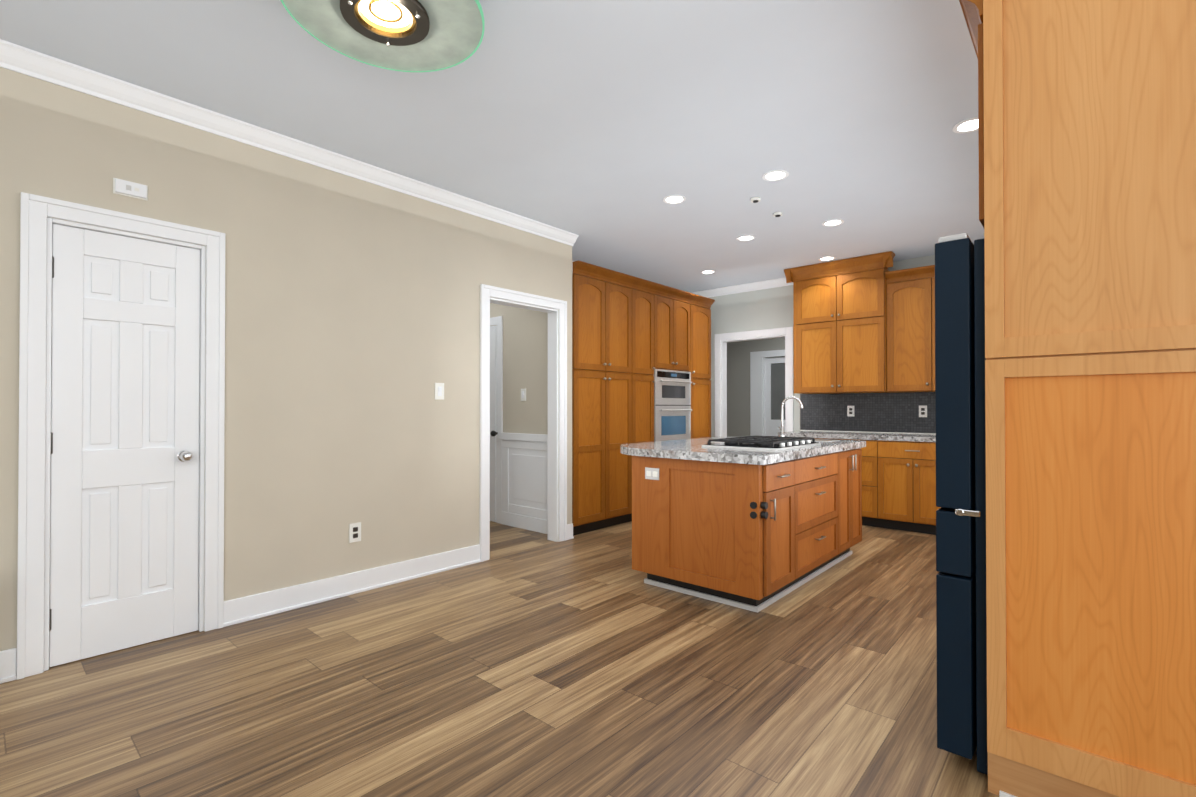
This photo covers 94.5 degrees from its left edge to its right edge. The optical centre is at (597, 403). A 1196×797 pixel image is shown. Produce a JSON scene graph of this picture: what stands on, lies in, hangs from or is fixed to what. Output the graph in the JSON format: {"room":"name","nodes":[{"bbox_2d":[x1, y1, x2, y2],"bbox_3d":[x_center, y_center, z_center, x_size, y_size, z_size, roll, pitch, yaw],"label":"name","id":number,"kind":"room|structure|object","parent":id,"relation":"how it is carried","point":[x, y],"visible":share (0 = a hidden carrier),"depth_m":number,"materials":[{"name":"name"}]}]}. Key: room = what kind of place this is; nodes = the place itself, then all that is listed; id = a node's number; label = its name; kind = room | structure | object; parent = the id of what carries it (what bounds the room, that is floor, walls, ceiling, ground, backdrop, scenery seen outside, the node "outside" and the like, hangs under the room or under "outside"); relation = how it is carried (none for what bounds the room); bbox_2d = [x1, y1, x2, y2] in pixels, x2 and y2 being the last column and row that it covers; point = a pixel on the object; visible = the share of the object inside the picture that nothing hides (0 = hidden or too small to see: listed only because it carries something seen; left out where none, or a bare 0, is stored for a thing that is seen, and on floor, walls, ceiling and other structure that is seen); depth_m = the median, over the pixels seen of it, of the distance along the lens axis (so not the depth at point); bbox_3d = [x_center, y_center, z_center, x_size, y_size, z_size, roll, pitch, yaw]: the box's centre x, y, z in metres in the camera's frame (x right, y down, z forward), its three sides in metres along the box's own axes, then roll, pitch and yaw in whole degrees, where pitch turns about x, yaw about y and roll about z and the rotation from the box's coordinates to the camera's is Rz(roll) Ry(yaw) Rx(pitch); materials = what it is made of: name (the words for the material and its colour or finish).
{"room":"kitchen","nodes":[
{"label":"kitchen","id":0,"kind":"room"},
{"bbox_2d":[0,67,634,650],"bbox_3d":[-1.836,-0.161,3.791,0.760,2.740,9.980,0,-1,42],"label":"wall","id":1,"kind":"structure","parent":0,"point":[352,321],"depth_m":3.33,"materials":[{"name":"beige paint"}]},
{"bbox_2d":[17,192,224,679],"bbox_3d":[-2.327,0.139,2.747,0.168,2.123,0.766,0,-1,42],"label":"trim","id":2,"kind":"structure","parent":1,"relation":"attached to","point":[34,445],"depth_m":2.49,"materials":[{"name":"white paint"}]},
{"bbox_2d":[49,224,199,666],"bbox_3d":[-2.289,0.188,2.702,0.119,2.016,0.577,0,-1,42],"label":"closet door","id":3,"kind":"structure","parent":1,"relation":"in","point":[124,461],"depth_m":2.70,"materials":[{"name":"white paint"}]},
{"bbox_2d":[113,178,147,200],"bbox_3d":[-2.282,-1.050,2.703,0.023,0.075,0.130,0,-1,42],"label":"door chime","id":4,"kind":"object","parent":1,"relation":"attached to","point":[130,189],"visible":1,"depth_m":2.69,"materials":[{"name":"white paint"}]},
{"bbox_2d":[0,523,573,683],"bbox_3d":[-2.539,1.131,2.396,0.023,0.135,6.974,0,-1,42],"label":"baseboard","id":5,"kind":"structure","parent":1,"relation":"attached to","point":[254,606],"depth_m":3.40,"materials":[{"name":"white paint"}]},
{"bbox_2d":[0,39,578,270],"bbox_3d":[-1.803,-1.487,3.691,0.714,0.088,9.859,0,-1,42],"label":"crown molding","id":6,"kind":"structure","parent":1,"relation":"attached to","point":[36,64],"depth_m":3.02,"materials":[{"name":"white paint"}]},
{"bbox_2d":[349,522,360,542],"bbox_3d":[-1.548,0.822,3.528,0.008,0.120,0.075,0,-1,42],"label":"electrical outlet","id":7,"kind":"object","parent":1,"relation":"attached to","point":[354,532],"visible":1,"depth_m":3.52,"materials":[{"name":"white plastic"}]},
{"bbox_2d":[435,383,443,399],"bbox_3d":[-1.141,-0.090,3.990,0.013,0.120,0.075,0,-1,42],"label":"light switch","id":8,"kind":"object","parent":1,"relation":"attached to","point":[439,391],"visible":1,"depth_m":3.98,"materials":[{"name":"white paint"}]},
{"bbox_2d":[479,284,566,561],"bbox_3d":[-0.646,0.149,4.641,0.168,2.133,0.931,0,-1,42],"label":"door frame","id":9,"kind":"structure","parent":1,"relation":"attached to","point":[556,513],"depth_m":4.88,"materials":[{"name":"white paint"}]},
{"bbox_2d":[0,0,983,292],"bbox_3d":[0.930,-1.583,3.635,10.000,0.100,13.800,0,-1,42],"label":"ceiling","id":10,"kind":"structure","parent":0,"point":[602,128],"depth_m":2.88,"materials":[{"name":"paint"}]},
{"bbox_2d":[281,0,483,71],"bbox_3d":[-0.761,-1.450,1.984,0.694,0.190,0.694,0,-1,42],"label":"ceiling light","id":11,"kind":"object","parent":10,"relation":"hanging from","point":[416,35],"visible":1,"depth_m":2.06,"materials":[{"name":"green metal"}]},
{"bbox_2d":[663,195,685,203],"bbox_3d":[0.571,-1.526,4.131,0.170,0.006,0.170,0,-1,42],"label":"recessed light","id":12,"kind":"object","parent":10,"relation":"in","point":[673,199],"visible":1,"depth_m":4.13,"materials":[{"name":"white paint"}]},
{"bbox_2d":[701,270,715,273],"bbox_3d":[1.261,-1.509,6.336,0.170,0.006,0.170,0,-1,42],"label":"recessed light","id":13,"kind":"object","parent":10,"relation":"in","point":[708,271],"visible":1,"depth_m":6.31,"materials":[{"name":"white paint"}]},
{"bbox_2d":[736,235,754,240],"bbox_3d":[1.354,-1.518,5.068,0.170,0.006,0.170,0,-1,42],"label":"recessed light","id":14,"kind":"object","parent":10,"relation":"in","point":[745,238],"visible":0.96,"depth_m":5.07,"materials":[{"name":"white paint"}]},
{"bbox_2d":[751,197,760,202],"bbox_3d":[1.174,-1.516,4.119,0.070,0.026,0.070,0,-1,42],"label":"smoke detector","id":15,"kind":"object","parent":10,"relation":"attached to","point":[755,199],"visible":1,"depth_m":4.10,"materials":[{"name":"white plastic"}]},
{"bbox_2d":[762,170,788,180],"bbox_3d":[1.189,-1.529,3.707,0.170,0.006,0.170,0,-1,42],"label":"recessed light","id":16,"kind":"object","parent":10,"relation":"in","point":[775,175],"visible":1,"depth_m":3.71,"materials":[{"name":"white paint"}]},
{"bbox_2d":[773,212,781,216],"bbox_3d":[1.440,-1.513,4.427,0.070,0.026,0.070,0,-1,42],"label":"smoke detector","id":17,"kind":"object","parent":10,"relation":"attached to","point":[777,214],"visible":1,"depth_m":4.41,"materials":[{"name":"white plastic"}]},
{"bbox_2d":[818,256,835,260],"bbox_3d":[2.388,-1.513,5.765,0.170,0.006,0.170,0,-1,42],"label":"recessed light","id":18,"kind":"object","parent":10,"relation":"in","point":[827,258],"visible":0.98,"depth_m":5.76,"materials":[{"name":"white paint"}]},
{"bbox_2d":[822,219,843,225],"bbox_3d":[1.976,-1.522,4.652,0.170,0.006,0.170,0,-1,42],"label":"recessed light","id":19,"kind":"object","parent":10,"relation":"in","point":[834,222],"visible":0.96,"depth_m":4.64,"materials":[{"name":"white paint"}]},
{"bbox_2d":[953,117,977,132],"bbox_3d":[2.054,-1.534,3.047,0.170,0.006,0.170,0,-1,42],"label":"recessed light","id":20,"kind":"object","parent":10,"relation":"in","point":[968,125],"visible":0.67,"depth_m":3.06,"materials":[{"name":"white paint"}]},
{"bbox_2d":[0,521,998,796],"bbox_3d":[0.930,1.247,3.613,10.000,0.080,13.800,0,-1,42],"label":"floor","id":21,"kind":"structure","parent":0,"point":[534,663],"depth_m":2.27,"materials":[{"name":"brown wood"}]},
{"bbox_2d":[572,260,714,535],"bbox_3d":[0.375,-0.029,6.116,0.701,2.510,2.435,0,-1,42],"label":"tall cabinet","id":22,"kind":"object","parent":21,"relation":"on","point":[641,362],"visible":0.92,"depth_m":5.58,"materials":[{"name":"brown wood"}]},
{"bbox_2d":[632,444,865,612],"bbox_3d":[1.187,0.778,4.083,0.976,0.865,1.860,0,-1,42],"label":"kitchen island","id":23,"kind":"object","parent":21,"relation":"on","point":[757,524],"depth_m":3.43,"materials":[{"name":"brown wood"}]},
{"bbox_2d":[620,436,865,463],"bbox_3d":[1.085,0.321,4.164,1.220,0.050,1.920,0,-1,42],"label":"island countertop","id":24,"kind":"structure","parent":23,"relation":"on","point":[745,449],"depth_m":3.61,"materials":[{"name":"grey stone"}]},
{"bbox_2d":[778,435,825,438],"bbox_3d":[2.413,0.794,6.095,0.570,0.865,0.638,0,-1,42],"label":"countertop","id":25,"kind":"structure","parent":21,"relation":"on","point":[811,436],"depth_m":5.81,"materials":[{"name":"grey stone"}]},
{"bbox_2d":[835,439,885,527],"bbox_3d":[2.778,0.791,5.771,0.528,0.865,0.638,0,-1,42],"label":"base cabinet","id":26,"kind":"object","parent":21,"relation":"on","point":[874,453],"depth_m":5.42,"materials":[{"name":"brown wood"}]},
{"bbox_2d":[886,439,940,534],"bbox_3d":[3.187,0.789,5.409,0.668,0.865,0.638,0,-1,42],"label":"base cabinet","id":27,"kind":"object","parent":21,"relation":"on","point":[898,481],"depth_m":5.20,"materials":[{"name":"brown wood"}]},
{"bbox_2d":[778,431,935,438],"bbox_3d":[3.291,0.332,5.314,2.964,0.047,0.647,0,-1,42],"label":"countertop","id":28,"kind":"structure","parent":27,"relation":"on","point":[829,434],"depth_m":5.58,"materials":[{"name":"grey stone"}]},
{"bbox_2d":[935,233,987,774],"bbox_3d":[1.713,0.319,1.931,0.766,1.750,0.928,0,-1,42],"label":"fridge","id":29,"kind":"object","parent":21,"relation":"on","point":[961,617],"visible":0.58,"depth_m":1.80,"materials":[{"name":"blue metal"}]},
{"bbox_2d":[959,0,1195,796],"bbox_3d":[1.751,-0.066,1.897,0.720,2.520,1.026,0,-1,42],"label":"tall cabinet","id":30,"kind":"object","parent":21,"relation":"on","point":[1087,155],"visible":1,"depth_m":1.55,"materials":[{"name":"brown wood"}]},
{"bbox_2d":[490,303,547,434],"bbox_3d":[-1.420,-0.143,6.129,3.000,2.740,0.120,0,-1,42],"label":"wall","id":31,"kind":"structure","parent":0,"point":[525,348],"depth_m":5.41,"materials":[{"name":"beige paint"}]},
{"bbox_2d":[490,325,497,521],"bbox_3d":[-1.337,0.205,5.901,0.833,2.020,0.105,0,-1,42],"label":"hall door","id":32,"kind":"structure","parent":31,"relation":"in","point":[493,354],"depth_m":5.71,"materials":[{"name":"white paint"}]},
{"bbox_2d":[490,316,502,523],"bbox_3d":[-1.334,0.165,5.956,0.955,2.120,0.019,0,-1,42],"label":"door frame","id":33,"kind":"structure","parent":31,"relation":"attached to","point":[498,321],"depth_m":5.66,"materials":[{"name":"white paint"}]},
{"bbox_2d":[521,389,525,400],"bbox_3d":[-0.735,-0.089,5.431,0.075,0.120,0.013,0,-1,42],"label":"hall light switch","id":34,"kind":"object","parent":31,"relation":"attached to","point":[523,394],"visible":1,"depth_m":5.42,"materials":[{"name":"white paint"}]},
{"bbox_2d":[501,432,547,533],"bbox_3d":[-0.665,0.756,5.349,0.835,0.930,0.033,0,-1,42],"label":"wainscoting","id":35,"kind":"structure","parent":31,"relation":"attached to","point":[524,480],"depth_m":5.39,"materials":[{"name":"white paint"}]},
{"bbox_2d":[727,337,784,436],"bbox_3d":[3.882,-0.123,8.838,5.140,2.740,0.120,0,-1,42],"label":"wall","id":36,"kind":"structure","parent":0,"point":[738,388],"depth_m":9.92,"materials":[{"name":"grey paint"}]},
{"bbox_2d":[750,350,784,435],"bbox_3d":[3.252,0.167,9.381,1.368,2.170,0.140,0,-1,42],"label":"door frame","id":37,"kind":"structure","parent":36,"relation":"attached to","point":[757,393],"depth_m":9.68,"materials":[{"name":"white paint"}]},
{"bbox_2d":[765,357,784,435],"bbox_3d":[3.248,0.222,9.377,0.856,2.040,0.050,0,-1,42],"label":"door","id":38,"kind":"structure","parent":36,"relation":"in","point":[774,382],"depth_m":9.56,"materials":[{"name":"white paint"}]},
{"bbox_2d":[709,255,934,436],"bbox_3d":[2.995,-0.144,6.096,4.690,2.740,0.120,0,-1,42],"label":"wall","id":39,"kind":"structure","parent":0,"point":[769,308],"depth_m":6.91,"materials":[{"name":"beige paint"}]},
{"bbox_2d":[691,277,792,297],"bbox_3d":[1.789,-1.461,7.045,1.480,0.088,0.074,0,-1,42],"label":"crown molding","id":40,"kind":"structure","parent":39,"relation":"attached to","point":[760,285],"depth_m":6.99,"materials":[{"name":"white paint"}]},
{"bbox_2d":[715,327,793,436],"bbox_3d":[1.975,0.158,6.986,1.050,2.150,0.141,0,-1,42],"label":"door frame","id":41,"kind":"structure","parent":39,"relation":"attached to","point":[722,340],"depth_m":7.11,"materials":[{"name":"white paint"}]},
{"bbox_2d":[792,251,899,393],"bbox_3d":[2.693,-0.813,6.020,1.008,1.393,0.397,0,-1,42],"label":"upper cabinet","id":42,"kind":"object","parent":39,"relation":"attached to","point":[864,324],"depth_m":5.84,"materials":[{"name":"brown wood"}]},
{"bbox_2d":[800,392,935,433],"bbox_3d":[3.498,0.094,5.555,2.971,0.430,0.016,0,-1,42],"label":"backsplash","id":43,"kind":"structure","parent":39,"relation":"attached to","point":[898,412],"depth_m":6.02,"materials":[{"name":"tile"}]},
{"bbox_2d":[847,406,853,416],"bbox_3d":[2.811,0.082,6.151,0.075,0.120,0.008,0,-1,42],"label":"outlet","id":44,"kind":"object","parent":43,"relation":"attached to","point":[850,410],"visible":1,"depth_m":6.15,"materials":[{"name":"white plastic"}]},
{"bbox_2d":[919,405,926,416],"bbox_3d":[3.339,0.078,5.683,0.075,0.120,0.008,0,-1,42],"label":"outlet","id":45,"kind":"object","parent":43,"relation":"attached to","point":[922,411],"visible":1,"depth_m":5.68,"materials":[{"name":"white plastic"}]},
{"bbox_2d":[892,265,934,392],"bbox_3d":[3.214,-0.724,5.590,0.461,1.207,0.348,0,-1,42],"label":"upper cabinet","id":46,"kind":"object","parent":39,"relation":"attached to","point":[915,299],"depth_m":5.45,"materials":[{"name":"brown wood"}]}
]}

